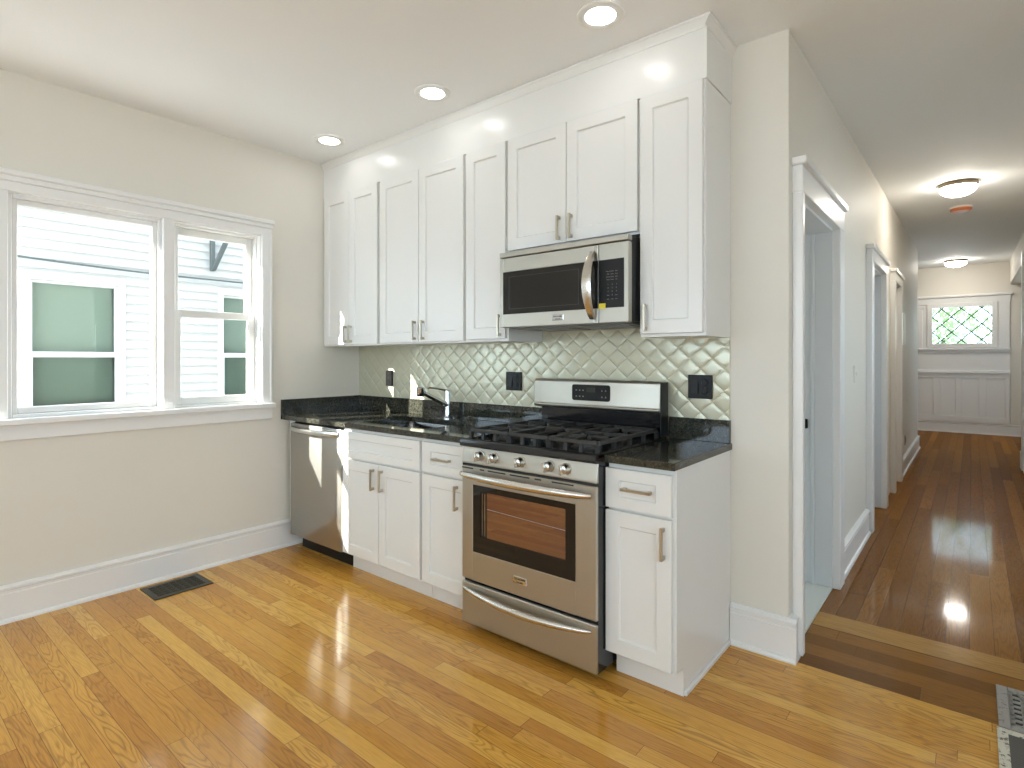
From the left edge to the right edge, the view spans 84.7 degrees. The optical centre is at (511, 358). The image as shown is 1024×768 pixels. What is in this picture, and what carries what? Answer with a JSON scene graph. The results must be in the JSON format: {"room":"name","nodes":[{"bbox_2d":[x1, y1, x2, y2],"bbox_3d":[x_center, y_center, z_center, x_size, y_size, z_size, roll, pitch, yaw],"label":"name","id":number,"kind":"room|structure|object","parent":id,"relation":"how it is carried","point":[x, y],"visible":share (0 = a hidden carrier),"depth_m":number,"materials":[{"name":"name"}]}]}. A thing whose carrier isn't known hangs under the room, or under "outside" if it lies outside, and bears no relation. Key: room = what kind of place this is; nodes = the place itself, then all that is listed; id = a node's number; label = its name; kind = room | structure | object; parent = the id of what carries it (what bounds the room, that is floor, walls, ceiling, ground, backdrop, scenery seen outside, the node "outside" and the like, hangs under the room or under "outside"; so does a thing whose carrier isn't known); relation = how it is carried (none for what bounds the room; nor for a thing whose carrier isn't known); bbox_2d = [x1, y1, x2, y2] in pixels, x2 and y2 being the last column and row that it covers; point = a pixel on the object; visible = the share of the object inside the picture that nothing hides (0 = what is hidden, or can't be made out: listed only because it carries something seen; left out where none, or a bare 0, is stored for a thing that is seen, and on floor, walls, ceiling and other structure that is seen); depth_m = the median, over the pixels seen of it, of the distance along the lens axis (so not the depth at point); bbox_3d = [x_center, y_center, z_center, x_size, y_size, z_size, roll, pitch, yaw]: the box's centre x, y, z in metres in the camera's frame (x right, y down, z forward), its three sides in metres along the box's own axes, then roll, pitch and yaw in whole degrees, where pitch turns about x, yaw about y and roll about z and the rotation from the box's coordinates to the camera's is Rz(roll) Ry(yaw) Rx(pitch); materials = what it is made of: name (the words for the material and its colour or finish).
{"room":"kitchen","nodes":[
{"label":"kitchen","id":0,"kind":"room"},
{"bbox_2d":[0,68,358,585],"bbox_3d":[-3.023,-0.064,2.273,0.150,2.734,5.600,0,0,39],"label":"wall","id":1,"kind":"structure","parent":0,"point":[76,501],"depth_m":3.31,"materials":[{"name":"beige paint"}]},
{"bbox_2d":[0,167,275,441],"bbox_3d":[-2.345,-0.264,3.060,0.202,1.345,2.107,0,0,39],"label":"window","id":2,"kind":"structure","parent":1,"relation":"in","point":[14,200],"depth_m":3.22,"materials":[{"name":"white wood"}]},
{"bbox_2d":[175,223,256,407],"bbox_3d":[-1.934,-0.264,3.638,0.105,1.126,0.528,0,0,39],"label":"window","id":3,"kind":"structure","parent":2,"relation":"attached to","point":[249,315],"depth_m":3.68,"materials":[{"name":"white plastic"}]},
{"bbox_2d":[0,518,302,625],"bbox_3d":[-3.100,1.212,2.032,0.036,0.182,5.130,0,0,39],"label":"baseboard","id":4,"kind":"structure","parent":1,"relation":"attached to","point":[21,600],"depth_m":3.19,"materials":[{"name":"white wood"}]},
{"bbox_2d":[290,420,294,518],"bbox_3d":[-1.516,0.768,3.895,0.066,0.698,0.020,0,0,39],"label":"filler panel","id":5,"kind":"object","parent":1,"relation":"attached to","point":[290,420],"visible":0.1,"depth_m":3.90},
{"bbox_2d":[0,543,1023,767],"bbox_3d":[-0.633,1.353,0.496,6.100,0.100,6.180,0,0,39],"label":"floor","id":6,"kind":"structure","parent":0,"point":[294,656],"depth_m":2.17,"materials":[{"name":"brown wood"}]},
{"bbox_2d":[140,573,213,599],"bbox_3d":[-1.914,1.300,3.209,0.230,0.005,0.305,0,0,39],"label":"floor vent","id":7,"kind":"object","parent":6,"relation":"in","point":[186,583],"visible":1,"depth_m":3.20,"materials":[{"name":"brown metal"}]},
{"bbox_2d":[150,576,203,595],"bbox_3d":[-1.914,1.300,3.209,0.168,0.004,0.243,0,0,39],"label":"grille","id":8,"kind":"object","parent":7,"relation":"attached to","point":[188,582],"depth_m":3.21,"materials":[{"name":"brown metal"}]},
{"bbox_2d":[290,421,352,565],"bbox_3d":[-1.108,0.867,3.861,0.600,0.872,0.675,0,0,39],"label":"dishwasher","id":9,"kind":"object","parent":6,"relation":"on","point":[317,457],"visible":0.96,"depth_m":3.62,"materials":[{"name":"silver metal"}]},
{"bbox_2d":[295,421,344,428],"bbox_3d":[-1.078,0.815,3.898,0.600,0.767,0.580,0,0,39],"label":"tub","id":10,"kind":"object","parent":9,"relation":"in","point":[295,421],"depth_m":3.67,"materials":[{"name":"metal"}]},
{"bbox_2d":[343,428,432,597],"bbox_3d":[-0.578,0.861,3.457,0.724,0.884,0.662,0,0,39],"label":"base cabinet","id":11,"kind":"object","parent":6,"relation":"on","point":[382,472],"visible":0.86,"depth_m":3.19,"materials":[{"name":"white wood"}]},
{"bbox_2d":[281,395,541,442],"bbox_3d":[-0.702,0.352,3.570,1.795,0.136,0.649,0,0,39],"label":"countertop","id":12,"kind":"structure","parent":11,"relation":"on","point":[360,412],"depth_m":3.69,"materials":[{"name":"black stone"}]},
{"bbox_2d":[386,421,449,428],"bbox_3d":[-0.581,0.508,3.432,0.584,0.175,0.404,0,0,39],"label":"sink","id":13,"kind":"object","parent":12,"relation":"in","point":[420,425],"visible":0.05,"depth_m":3.68,"materials":[{"name":"silver metal"}]},
{"bbox_2d":[416,387,451,418],"bbox_3d":[-0.503,0.283,3.580,0.078,0.213,0.268,0,0,44],"label":"kitchen faucet","id":14,"kind":"object","parent":12,"relation":"on","point":[420,391],"visible":1,"depth_m":3.61,"materials":[{"name":"silver metal"}]},
{"bbox_2d":[422,438,464,608],"bbox_3d":[-0.155,0.861,3.111,0.365,0.884,0.662,0,0,39],"label":"base cabinet","id":15,"kind":"object","parent":6,"relation":"on","point":[442,483],"visible":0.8,"depth_m":2.90,"materials":[{"name":"white wood"}]},
{"bbox_2d":[459,378,667,674],"bbox_3d":[0.241,0.707,2.706,0.755,1.192,0.744,0,0,39],"label":"gas range","id":16,"kind":"object","parent":6,"relation":"on","point":[534,493],"visible":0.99,"depth_m":2.48,"materials":[{"name":"silver metal"}]},
{"bbox_2d":[460,430,665,463],"bbox_3d":[0.250,0.400,2.718,0.754,0.038,0.663,0,0,39],"label":"cooktop","id":17,"kind":"object","parent":16,"relation":"in","point":[558,452],"depth_m":2.49,"materials":[{"name":"black metal"}]},
{"bbox_2d":[606,450,730,696],"bbox_3d":[0.689,0.861,2.420,0.305,0.884,0.662,0,0,39],"label":"base cabinet","id":18,"kind":"object","parent":6,"relation":"on","point":[668,533],"visible":0.94,"depth_m":2.22,"materials":[{"name":"white wood"}]},
{"bbox_2d":[604,416,731,470],"bbox_3d":[0.694,0.352,2.427,0.298,0.136,0.649,0,0,39],"label":"countertop","id":19,"kind":"structure","parent":18,"relation":"on","point":[690,441],"depth_m":2.46,"materials":[{"name":"black stone"}]},
{"bbox_2d":[996,684,1023,733],"bbox_3d":[1.981,1.299,1.987,0.399,0.012,0.330,0,0,39],"label":"floor vent","id":20,"kind":"object","parent":6,"relation":"in","point":[1010,701],"visible":1,"depth_m":2.08,"materials":[{"name":"grey metal"}]},
{"bbox_2d":[1007,691,1023,728],"bbox_3d":[1.994,1.299,1.976,0.365,0.012,0.266,0,0,39],"label":"grille","id":21,"kind":"object","parent":20,"relation":"attached to","point":[1015,699],"depth_m":2.08,"materials":[{"name":"grey metal"}]},
{"bbox_2d":[997,726,1023,767],"bbox_3d":[1.775,1.300,1.754,0.388,0.005,0.278,0,0,39],"label":"floor vent","id":22,"kind":"object","parent":6,"relation":"in","point":[1010,743],"visible":1,"depth_m":1.87,"materials":[{"name":"white metal"}]},
{"bbox_2d":[1008,734,1023,767],"bbox_3d":[1.775,1.300,1.753,0.328,0.003,0.217,0,0,39],"label":"grille","id":23,"kind":"object","parent":22,"relation":"attached to","point":[1015,741],"depth_m":1.86,"materials":[{"name":"grey metal"}]},
{"bbox_2d":[0,0,1023,268],"bbox_3d":[2.431,-1.611,4.236,6.100,0.360,15.850,0,0,39],"label":"ceiling","id":24,"kind":"structure","parent":0,"point":[277,75],"depth_m":2.74,"materials":[{"name":"white paint"}]},
{"bbox_2d":[313,135,344,146],"bbox_3d":[-1.198,-1.426,3.679,0.196,0.008,0.196,0,0,39],"label":"recessed light","id":25,"kind":"object","parent":24,"relation":"in","point":[325,140],"visible":1,"depth_m":3.67,"materials":[{"name":"white plastic"}]},
{"bbox_2d":[414,84,450,101],"bbox_3d":[-0.428,-1.426,3.023,0.196,0.008,0.196,0,0,39],"label":"recessed light","id":26,"kind":"object","parent":24,"relation":"in","point":[427,92],"visible":1,"depth_m":3.01,"materials":[{"name":"white plastic"}]},
{"bbox_2d":[577,0,623,29],"bbox_3d":[0.368,-1.426,2.338,0.196,0.008,0.196,0,0,39],"label":"recessed light","id":27,"kind":"object","parent":24,"relation":"in","point":[604,14],"visible":1,"depth_m":2.33,"materials":[{"name":"white plastic"}]},
{"bbox_2d":[944,259,967,266],"bbox_3d":[7.315,-1.568,9.252,0.310,0.121,0.310,0,0,39],"label":"ceiling light","id":28,"kind":"object","parent":24,"relation":"attached to","point":[954,262],"visible":1,"depth_m":9.16,"materials":[{"name":"white glass"}]},
{"bbox_2d":[938,178,978,197],"bbox_3d":[3.822,-1.450,4.809,0.276,0.121,0.276,0,0,39],"label":"ceiling light","id":29,"kind":"object","parent":24,"relation":"attached to","point":[960,187],"visible":1,"depth_m":4.73,"materials":[{"name":"white glass"}]},
{"bbox_2d":[949,205,972,212],"bbox_3d":[4.524,-1.506,5.656,0.190,0.049,0.190,0,0,39],"label":"smoke detector","id":30,"kind":"object","parent":24,"relation":"attached to","point":[961,208],"visible":1,"depth_m":5.61,"materials":[{"name":"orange plastic"}]},
{"bbox_2d":[667,29,794,616],"bbox_3d":[-0.016,-0.064,3.506,3.240,2.734,0.120,0,0,39],"label":"wall","id":31,"kind":"structure","parent":0,"point":[763,69],"depth_m":2.50,"materials":[{"name":"beige paint"}]},
{"bbox_2d":[324,183,414,346],"bbox_3d":[-1.047,-0.631,4.038,0.665,1.084,0.360,0,0,39],"label":"upper cabinet","id":32,"kind":"object","parent":31,"relation":"attached to","point":[351,218],"visible":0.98,"depth_m":3.89,"materials":[{"name":"white wood"}]},
{"bbox_2d":[380,155,500,345],"bbox_3d":[-0.483,-0.633,3.576,0.790,1.080,0.360,0,0,39],"label":"upper cabinet","id":33,"kind":"object","parent":31,"relation":"attached to","point":[423,210],"visible":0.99,"depth_m":3.42,"materials":[{"name":"white wood"}]},
{"bbox_2d":[466,142,541,342],"bbox_3d":[-0.056,-0.634,3.226,0.313,1.078,0.360,0,0,39],"label":"upper cabinet","id":34,"kind":"object","parent":31,"relation":"attached to","point":[486,168],"visible":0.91,"depth_m":3.12,"materials":[{"name":"white wood"}]},
{"bbox_2d":[321,11,736,198],"bbox_3d":[-0.188,-1.301,3.348,2.873,0.255,0.341,0,0,39],"label":"soffit","id":35,"kind":"structure","parent":31,"relation":"attached to","point":[698,47],"depth_m":2.81,"materials":[{"name":"white paint"}]},
{"bbox_2d":[359,328,729,419],"bbox_3d":[-0.094,0.056,3.487,2.841,0.456,0.008,0,0,39],"label":"tile backsplash","id":36,"kind":"structure","parent":31,"relation":"attached to","point":[472,373],"depth_m":3.21,"materials":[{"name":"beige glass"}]},
{"bbox_2d":[386,370,392,385],"bbox_3d":[-0.905,0.143,4.135,0.070,0.114,0.018,0,0,39],"label":"wall outlet","id":37,"kind":"object","parent":36,"relation":"attached to","point":[389,373],"visible":1,"depth_m":4.12,"materials":[{"name":"black plastic"}]},
{"bbox_2d":[506,372,521,390],"bbox_3d":[0.009,0.135,3.384,0.116,0.112,0.022,0,0,39],"label":"wall outlet","id":38,"kind":"object","parent":36,"relation":"attached to","point":[513,379],"visible":1,"depth_m":3.38,"materials":[{"name":"black plastic"}]},
{"bbox_2d":[507,376,511,386],"bbox_3d":[-0.013,0.135,3.393,0.032,0.066,0.008,0,0,39],"label":"rocker switch","id":39,"kind":"object","parent":38,"relation":"attached to","point":[509,378],"depth_m":3.39,"materials":[{"name":"black plastic"}]},
{"bbox_2d":[514,375,517,386],"bbox_3d":[0.024,0.135,3.365,0.031,0.070,0.004,0,0,39],"label":"receptacle","id":40,"kind":"object","parent":38,"relation":"attached to","point":[515,376],"depth_m":3.37,"materials":[{"name":"black plastic"}]},
{"bbox_2d":[688,375,712,398],"bbox_3d":[0.891,0.133,2.661,0.116,0.112,0.022,0,0,39],"label":"wall outlet","id":41,"kind":"object","parent":36,"relation":"attached to","point":[699,386],"visible":1,"depth_m":2.66,"materials":[{"name":"black plastic"}]},
{"bbox_2d":[691,380,697,393],"bbox_3d":[0.869,0.133,2.670,0.032,0.066,0.008,0,0,39],"label":"rocker switch","id":42,"kind":"object","parent":41,"relation":"attached to","point":[694,383],"depth_m":2.67,"materials":[{"name":"black plastic"}]},
{"bbox_2d":[701,380,707,393],"bbox_3d":[0.905,0.133,2.643,0.031,0.070,0.004,0,0,39],"label":"receptacle","id":43,"kind":"object","parent":41,"relation":"attached to","point":[704,383],"depth_m":2.64,"materials":[{"name":"black plastic"}]},
{"bbox_2d":[508,99,639,251],"bbox_3d":[0.364,-0.869,2.882,0.772,0.608,0.360,0,0,39],"label":"upper cabinet","id":44,"kind":"object","parent":31,"relation":"attached to","point":[578,179],"visible":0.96,"depth_m":2.73,"materials":[{"name":"white wood"}]},
{"bbox_2d":[500,234,639,330],"bbox_3d":[0.330,-0.349,2.815,0.739,0.396,0.485,0,0,39],"label":"microwave oven","id":45,"kind":"object","parent":44,"relation":"attached to","point":[591,284],"visible":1,"depth_m":2.64,"materials":[{"name":"silver metal"}]},
{"bbox_2d":[640,78,730,338],"bbox_3d":[0.779,-0.635,2.542,0.297,1.076,0.360,0,0,39],"label":"upper cabinet","id":46,"kind":"object","parent":31,"relation":"attached to","point":[685,129],"visible":1,"depth_m":2.44,"materials":[{"name":"white wood"}]},
{"bbox_2d":[729,602,797,665],"bbox_3d":[1.108,1.212,2.485,0.279,0.182,0.036,0,0,39],"label":"baseboard","id":47,"kind":"structure","parent":31,"relation":"attached to","point":[775,636],"depth_m":2.47,"materials":[{"name":"white wood"}]},
{"bbox_2d":[789,613,800,660],"bbox_3d":[1.231,1.212,2.443,0.036,0.182,0.055,0,0,39],"label":"baseboard","id":48,"kind":"structure","parent":31,"relation":"attached to","point":[794,616],"depth_m":2.45,"materials":[{"name":"white wood"}]},
{"bbox_2d":[805,582,832,632],"bbox_3d":[1.466,1.308,2.906,0.194,0.030,0.870,0,0,39],"label":"floor","id":49,"kind":"structure","parent":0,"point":[816,595],"depth_m":3.01,"materials":[{"name":"stone"}]},
{"bbox_2d":[795,40,917,536],"bbox_3d":[3.559,-0.247,7.042,2.190,3.100,9.880,0,0,39],"label":"wall","id":50,"kind":"structure","parent":0,"point":[821,135],"depth_m":3.83,"materials":[{"name":"beige paint"}]},
{"bbox_2d":[792,155,847,655],"bbox_3d":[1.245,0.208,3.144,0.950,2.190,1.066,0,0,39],"label":"door frame","id":51,"kind":"structure","parent":50,"relation":"in","point":[818,211],"depth_m":3.17,"materials":[{"name":"white paint"}]},
{"bbox_2d":[845,509,870,578],"bbox_3d":[2.287,1.212,3.733,0.036,0.182,1.170,0,0,39],"label":"baseboard","id":52,"kind":"structure","parent":50,"relation":"attached to","point":[857,537],"depth_m":3.73,"materials":[{"name":"white wood"}]},
{"bbox_2d":[866,243,890,532],"bbox_3d":[2.935,0.223,4.631,0.220,2.160,1.044,0,0,39],"label":"door frame","id":53,"kind":"structure","parent":50,"relation":"in","point":[877,263],"depth_m":4.87,"materials":[{"name":"white paint"}]},
{"bbox_2d":[890,268,904,492],"bbox_3d":[3.879,0.213,5.784,0.220,2.180,0.804,0,0,39],"label":"door frame","id":54,"kind":"structure","parent":50,"relation":"in","point":[896,277],"depth_m":5.50,"materials":[{"name":"white wood"}]},
{"bbox_2d":[903,435,920,477],"bbox_3d":[5.066,1.212,7.125,0.036,0.182,2.820,0,0,39],"label":"baseboard","id":55,"kind":"structure","parent":50,"relation":"attached to","point":[910,454],"depth_m":7.01,"materials":[{"name":"white wood"}]},
{"bbox_2d":[812,611,1023,679],"bbox_3d":[2.326,1.353,2.176,2.350,0.101,0.170,0,0,39],"label":"threshold strip","id":56,"kind":"object","parent":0,"point":[999,665],"depth_m":2.55,"materials":[{"name":"brown wood"}]},
{"bbox_2d":[819,430,1023,662],"bbox_3d":[4.636,1.353,6.534,4.300,0.100,9.500,0,0,39],"label":"floor","id":57,"kind":"structure","parent":0,"point":[943,562],"depth_m":3.75,"materials":[{"name":"brown wood"}]},
{"bbox_2d":[918,261,1020,425],"bbox_3d":[7.607,-0.247,10.201,4.450,3.100,0.140,0,0,39],"label":"wall","id":58,"kind":"structure","parent":0,"point":[986,277],"depth_m":9.61,"materials":[{"name":"beige paint"}]},
{"bbox_2d":[927,301,997,347],"bbox_3d":[7.903,-0.587,9.872,0.965,0.790,0.075,0,0,39],"label":"window","id":59,"kind":"structure","parent":58,"relation":"in","point":[994,304],"depth_m":9.83,"materials":[{"name":"white wood"}]},
{"bbox_2d":[918,292,1012,424],"bbox_3d":[7.154,-0.004,10.444,3.240,2.235,0.060,0,0,39],"label":"panelling","id":60,"kind":"object","parent":58,"relation":"attached to","point":[971,385],"visible":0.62,"depth_m":9.82,"materials":[{"name":"white wood"}]},
{"bbox_2d":[918,420,1020,436],"bbox_3d":[7.532,1.211,10.149,4.200,0.185,0.036,0,0,39],"label":"baseboard","id":61,"kind":"structure","parent":58,"relation":"attached to","point":[926,425],"depth_m":9.77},
{"bbox_2d":[1010,232,1023,283],"bbox_3d":[5.671,-0.247,5.233,1.150,3.100,10.000,0,0,39],"label":"wall","id":62,"kind":"structure","parent":0,"point":[1015,262],"depth_m":8.22,"materials":[{"name":"beige paint"}]},
{"bbox_2d":[1020,250,1023,470],"bbox_3d":[6.093,0.023,6.562,0.220,2.560,0.290,0,0,39],"label":"door frame","id":63,"kind":"structure","parent":62,"relation":"attached to","point":[1022,252],"depth_m":6.52,"materials":[{"name":"white wood"}]},
{"label":"outside","id":64,"kind":"structure","parent":0,"visible":0},
{"bbox_3d":[1.977,2.153,8.259,60.000,0.100,70.000,0,0,39],"label":"ground","id":65,"kind":"structure","parent":64,"visible":0},
{"bbox_2d":[17,206,245,406],"bbox_3d":[-5.018,-1.172,9.465,5.650,6.550,13.600,0,0,39],"label":"house","id":66,"kind":"structure","parent":65,"relation":"on","point":[83,332],"depth_m":6.27,"materials":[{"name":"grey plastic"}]},
{"bbox_2d":[32,282,112,405],"bbox_3d":[-4.757,-0.158,6.078,0.015,1.322,0.730,0,0,39],"label":"window","id":67,"kind":"structure","parent":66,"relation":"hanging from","point":[65,318],"depth_m":6.07,"materials":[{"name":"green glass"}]},
{"bbox_2d":[17,255,243,283],"bbox_3d":[-3.167,-1.161,7.755,0.017,0.369,11.702,0,0,39],"label":"cable","id":68,"kind":"object","parent":66,"relation":"attached to","point":[17,255],"visible":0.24,"depth_m":6.19,"materials":[{"name":"grey plastic"}]},
{"bbox_2d":[210,241,228,270],"bbox_3d":[-3.201,-1.697,6.581,1.480,1.200,0.050,0,0,39],"label":"bracket","id":69,"kind":"object","parent":66,"relation":"attached to","point":[214,263],"visible":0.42,"depth_m":6.98,"materials":[{"name":"grey"}]},
{"bbox_2d":[224,298,245,394],"bbox_3d":[-3.531,-0.158,7.575,0.015,1.322,0.800,0,0,39],"label":"window","id":70,"kind":"structure","parent":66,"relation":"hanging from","point":[234,330],"depth_m":7.42,"materials":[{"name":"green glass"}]},
{"bbox_2d":[933,306,991,343],"bbox_3d":[9.411,0.051,13.056,2.864,4.112,2.004,0,0,39],"label":"tree","id":71,"kind":"object","parent":65,"relation":"on","point":[942,314],"visible":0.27,"depth_m":12.56,"materials":[{"name":"plant"}]},
{"bbox_2d":[974,306,991,342],"bbox_3d":[12.678,-0.319,13.589,2.637,4.852,1.815,0,0,24],"label":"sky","id":72,"kind":"structure","parent":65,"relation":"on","point":[978,307],"depth_m":13.86,"materials":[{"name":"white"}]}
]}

